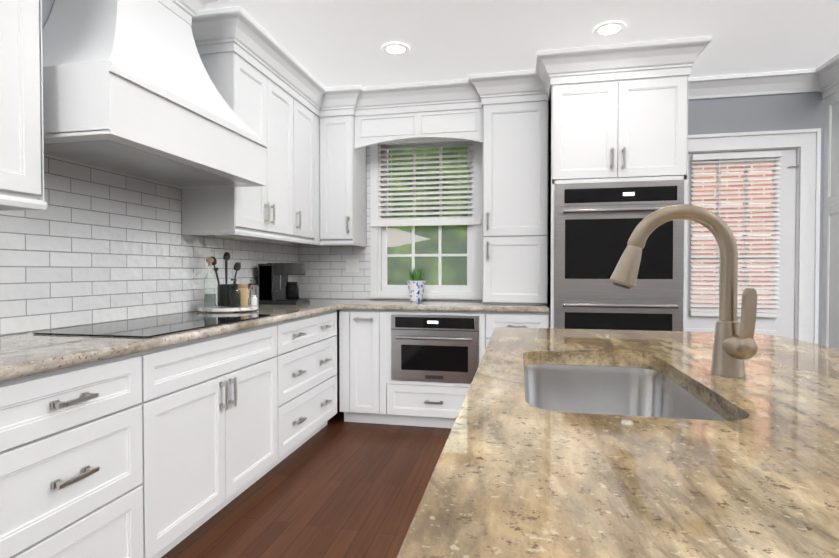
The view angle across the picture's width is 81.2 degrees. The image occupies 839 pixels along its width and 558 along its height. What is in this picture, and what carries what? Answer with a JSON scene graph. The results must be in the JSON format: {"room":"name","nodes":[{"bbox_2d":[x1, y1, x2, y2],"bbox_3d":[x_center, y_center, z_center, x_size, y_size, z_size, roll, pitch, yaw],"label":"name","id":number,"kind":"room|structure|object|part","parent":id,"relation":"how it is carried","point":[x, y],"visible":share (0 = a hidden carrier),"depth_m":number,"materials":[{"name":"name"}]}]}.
{"room":"kitchen","nodes":[
{"label":"kitchen","id":0,"kind":"room"},
{"bbox_2d":[1,0,195,335],"bbox_3d":[-1.813,-0.158,1.207,0.150,2.600,6.830,0,1,12],"label":"wall","id":1,"kind":"structure","parent":0,"point":[47,6],"depth_m":2.05,"materials":[{"name":"grey paint"}]},
{"bbox_2d":[0,156,298,335],"bbox_3d":[-1.487,-0.185,2.413,0.006,0.784,4.024,0,1,12],"label":"tile backsplash","id":2,"kind":"structure","parent":1,"relation":"attached to","point":[88,245],"depth_m":2.34,"materials":[{"name":"white tile"}]},
{"bbox_2d":[42,0,267,188],"bbox_3d":[-1.225,-0.953,2.265,0.552,0.884,1.070,0,1,12],"label":"range hood","id":3,"kind":"object","parent":1,"relation":"attached to","point":[130,89],"visible":0.92,"depth_m":2.01,"materials":[{"name":"white painted wood"}]},
{"bbox_2d":[161,402,451,557],"bbox_3d":[0.573,1.190,0.741,5.320,0.080,7.130,0,1,12],"label":"floor","id":4,"kind":"structure","parent":0,"point":[336,486],"depth_m":2.48,"materials":[{"name":"brown wood"}]},
{"bbox_2d":[0,351,151,557],"bbox_3d":[-1.349,0.699,1.539,0.610,0.872,0.580,0,1,12],"label":"base cabinet","id":5,"kind":"object","parent":4,"relation":"on","point":[76,441],"depth_m":1.50,"materials":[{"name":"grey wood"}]},
{"bbox_2d":[0,299,347,381],"bbox_3d":[-1.153,0.225,2.392,0.658,0.046,3.944,0,1,12],"label":"countertop","id":6,"kind":"structure","parent":5,"relation":"on","point":[29,354],"depth_m":1.87,"materials":[{"name":"stone"}]},
{"bbox_3d":[-1.169,0.206,2.311,0.523,0.005,0.920,0,1,12],"label":"cooktop glass","id":7,"kind":"part","parent":6,"relation":"part of","materials":[{"name":"black glass"}]},
{"bbox_2d":[197,252,258,312],"bbox_3d":[-1.165,0.013,2.981,0.350,0.369,0.350,0,1,12],"label":"lazy susan tray","id":8,"kind":"object","parent":6,"relation":"on","point":[233,298],"visible":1,"depth_m":2.96,"materials":[{"name":"stone"}]},
{"bbox_2d":[247,279,258,305],"bbox_3d":[-1.152,0.096,3.319,0.100,0.193,0.130,0,1,12],"label":"canister","id":9,"kind":"object","parent":8,"relation":"on","point":[252,288],"visible":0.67,"depth_m":3.30,"materials":[{"name":"grey"}]},
{"bbox_2d":[258,263,309,304],"bbox_3d":[-1.012,0.034,3.685,0.307,0.305,0.240,0,1,12],"label":"coffee maker","id":10,"kind":"object","parent":6,"relation":"on","point":[276,287],"visible":1,"depth_m":3.59,"materials":[{"name":"grey plastic"}]},
{"bbox_2d":[148,322,283,557],"bbox_3d":[-1.191,0.687,2.313,0.610,0.872,1.000,0,1,12],"label":"base cabinet","id":11,"kind":"object","parent":4,"relation":"on","point":[158,452],"depth_m":2.15,"materials":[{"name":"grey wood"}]},
{"bbox_2d":[280,310,336,458],"bbox_3d":[-0.996,0.671,3.267,0.610,0.872,0.948,0,1,12],"label":"base cabinet","id":12,"kind":"object","parent":4,"relation":"on","point":[308,345],"depth_m":3.13,"materials":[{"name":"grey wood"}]},
{"bbox_2d":[339,309,549,427],"bbox_3d":[0.201,0.662,3.787,1.526,0.872,0.675,0,1,12],"label":"base cabinet","id":13,"kind":"object","parent":4,"relation":"on","point":[408,368],"visible":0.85,"depth_m":3.56,"materials":[{"name":"white wood"}]},
{"bbox_3d":[0.139,0.498,3.675,0.636,0.479,0.435,0,1,12],"label":"microwave drawer","id":14,"kind":"part","parent":13,"relation":"part of","materials":[{"name":"silver metal"}]},
{"bbox_2d":[344,299,549,312],"bbox_3d":[0.227,0.205,3.794,1.481,0.040,0.644,0,1,12],"label":"countertop","id":15,"kind":"structure","parent":13,"relation":"on","point":[353,304],"depth_m":3.55,"materials":[{"name":"stone"}]},
{"bbox_2d":[407,268,424,301],"bbox_3d":[-0.026,0.036,3.984,0.148,0.290,0.148,0,1,12],"label":"planter pot","id":16,"kind":"object","parent":15,"relation":"on","point":[416,284],"visible":1,"depth_m":3.94,"materials":[{"name":"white ceramic"}]},
{"bbox_2d":[482,100,548,303],"bbox_3d":[0.742,-0.618,3.793,0.478,1.604,0.405,0,1,12],"label":"tall cabinet","id":17,"kind":"object","parent":15,"relation":"on","point":[515,203],"depth_m":3.64,"materials":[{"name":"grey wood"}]},
{"bbox_2d":[546,75,687,330],"bbox_3d":[1.355,-0.156,3.497,0.840,2.518,0.755,0,1,12],"label":"tall cabinet","id":18,"kind":"object","parent":4,"relation":"on","point":[617,162],"visible":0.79,"depth_m":3.19,"materials":[{"name":"white wood"}]},
{"bbox_2d":[396,204,838,557],"bbox_3d":[0.516,0.494,0.328,1.090,1.321,3.520,0,1,12],"label":"kitchen island","id":19,"kind":"object","parent":4,"relation":"on","point":[722,441],"visible":1,"depth_m":0.69,"materials":[{"name":"stone"}]},
{"bbox_2d":[822,91,838,348],"bbox_3d":[3.167,-0.151,3.199,0.610,2.518,0.612,0,1,12],"label":"tall cabinet","id":20,"kind":"object","parent":4,"relation":"on","point":[830,305],"visible":0.71,"depth_m":3.42,"materials":[{"name":"white wood"}]},
{"bbox_2d":[199,0,838,87],"bbox_3d":[0.573,-1.480,0.697,5.320,0.060,7.130,0,1,12],"label":"ceiling","id":21,"kind":"structure","parent":0,"point":[331,43],"depth_m":2.94,"materials":[{"name":"white paint"}]},
{"bbox_2d":[381,42,409,55],"bbox_3d":[-0.154,-1.483,3.158,0.184,0.010,0.184,0,1,12],"label":"recessed light","id":22,"kind":"object","parent":21,"relation":"in","point":[395,49],"visible":1,"depth_m":3.15,"materials":[{"name":"white"}]},
{"bbox_2d":[593,21,625,36],"bbox_3d":[1.124,-1.479,2.897,0.184,0.010,0.184,0,1,12],"label":"recessed light","id":23,"kind":"object","parent":21,"relation":"in","point":[609,28],"visible":0.96,"depth_m":2.90,"materials":[{"name":"white plastic"}]},
{"bbox_2d":[299,92,825,401],"bbox_3d":[1.241,-0.203,3.988,5.020,2.600,0.156,0,1,12],"label":"wall","id":24,"kind":"structure","parent":0,"point":[326,276],"depth_m":3.71,"materials":[{"name":"grey paint"}]},
{"bbox_2d":[319,115,366,246],"bbox_3d":[-0.638,-0.851,4.087,0.292,1.149,0.375,0,1,12],"label":"upper cabinet","id":25,"kind":"object","parent":24,"relation":"attached to","point":[342,191],"visible":0.92,"depth_m":3.95,"materials":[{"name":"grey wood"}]},
{"bbox_2d":[355,108,482,149],"bbox_3d":[-0.017,-1.234,3.846,1.030,0.375,0.026,0,1,12],"label":"window valance","id":26,"kind":"object","parent":25,"relation":"attached to","point":[464,124],"visible":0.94,"depth_m":3.83,"materials":[{"name":"white wood"}]},
{"bbox_2d":[346,259,358,271],"bbox_3d":[-0.586,-0.118,4.279,0.116,0.116,0.008,0,1,12],"label":"switch plate","id":27,"kind":"object","parent":24,"relation":"attached to","point":[352,265],"visible":1,"depth_m":4.28,"materials":[{"name":"white plastic"}]},
{"bbox_2d":[370,141,482,298],"bbox_3d":[0.061,-0.555,4.201,0.962,1.436,0.160,0,1,12],"label":"window","id":28,"kind":"structure","parent":24,"relation":"in","point":[382,288],"depth_m":4.19,"materials":[{"name":"white"}]},
{"bbox_2d":[371,138,480,226],"bbox_3d":[0.049,-0.827,4.137,0.940,0.753,0.062,0,1,12],"label":"window blind","id":29,"kind":"object","parent":28,"relation":"attached to","point":[430,221],"visible":0.81,"depth_m":4.14,"materials":[{"name":"white plastic"}]},
{"bbox_2d":[157,0,838,116],"bbox_3d":[0.550,-1.375,2.107,4.088,0.192,3.780,0,1,12],"label":"crown molding","id":30,"kind":"structure","parent":24,"relation":"attached to","point":[241,33],"depth_m":3.40,"materials":[{"name":"white wood"}]},
{"bbox_2d":[686,149,798,337],"bbox_3d":[2.365,0.066,3.695,0.901,2.048,0.117,0,1,12],"label":"back door","id":31,"kind":"structure","parent":24,"relation":"in","point":[782,325],"depth_m":3.64,"materials":[{"name":"white wood"}]},
{"bbox_2d":[689,151,781,316],"bbox_3d":[2.362,-0.328,3.667,0.599,1.220,0.053,0,1,12],"label":"door blind","id":32,"kind":"object","parent":31,"relation":"attached to","point":[739,157],"visible":0.83,"depth_m":3.66,"materials":[{"name":"white plastic"}]},
{"bbox_2d":[688,128,820,343],"bbox_3d":[2.360,0.005,3.751,1.134,2.192,0.180,0,1,12],"label":"door frame","id":33,"kind":"structure","parent":24,"relation":"attached to","point":[805,144],"depth_m":3.58,"materials":[{"name":"white wood"}]},
{"label":"outside","id":34,"kind":"structure","parent":0,"visible":0},
{"bbox_2d":[692,165,771,304],"bbox_3d":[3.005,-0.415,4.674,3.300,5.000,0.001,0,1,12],"label":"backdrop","id":35,"kind":"structure","parent":34,"point":[732,221],"depth_m":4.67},
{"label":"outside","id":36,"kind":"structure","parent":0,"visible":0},
{"bbox_2d":[387,146,467,284],"bbox_3d":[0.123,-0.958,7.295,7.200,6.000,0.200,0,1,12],"label":"window glass","id":37,"kind":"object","parent":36,"point":[458,265],"depth_m":7.38,"materials":[{"name":"clear glass"}]}
]}

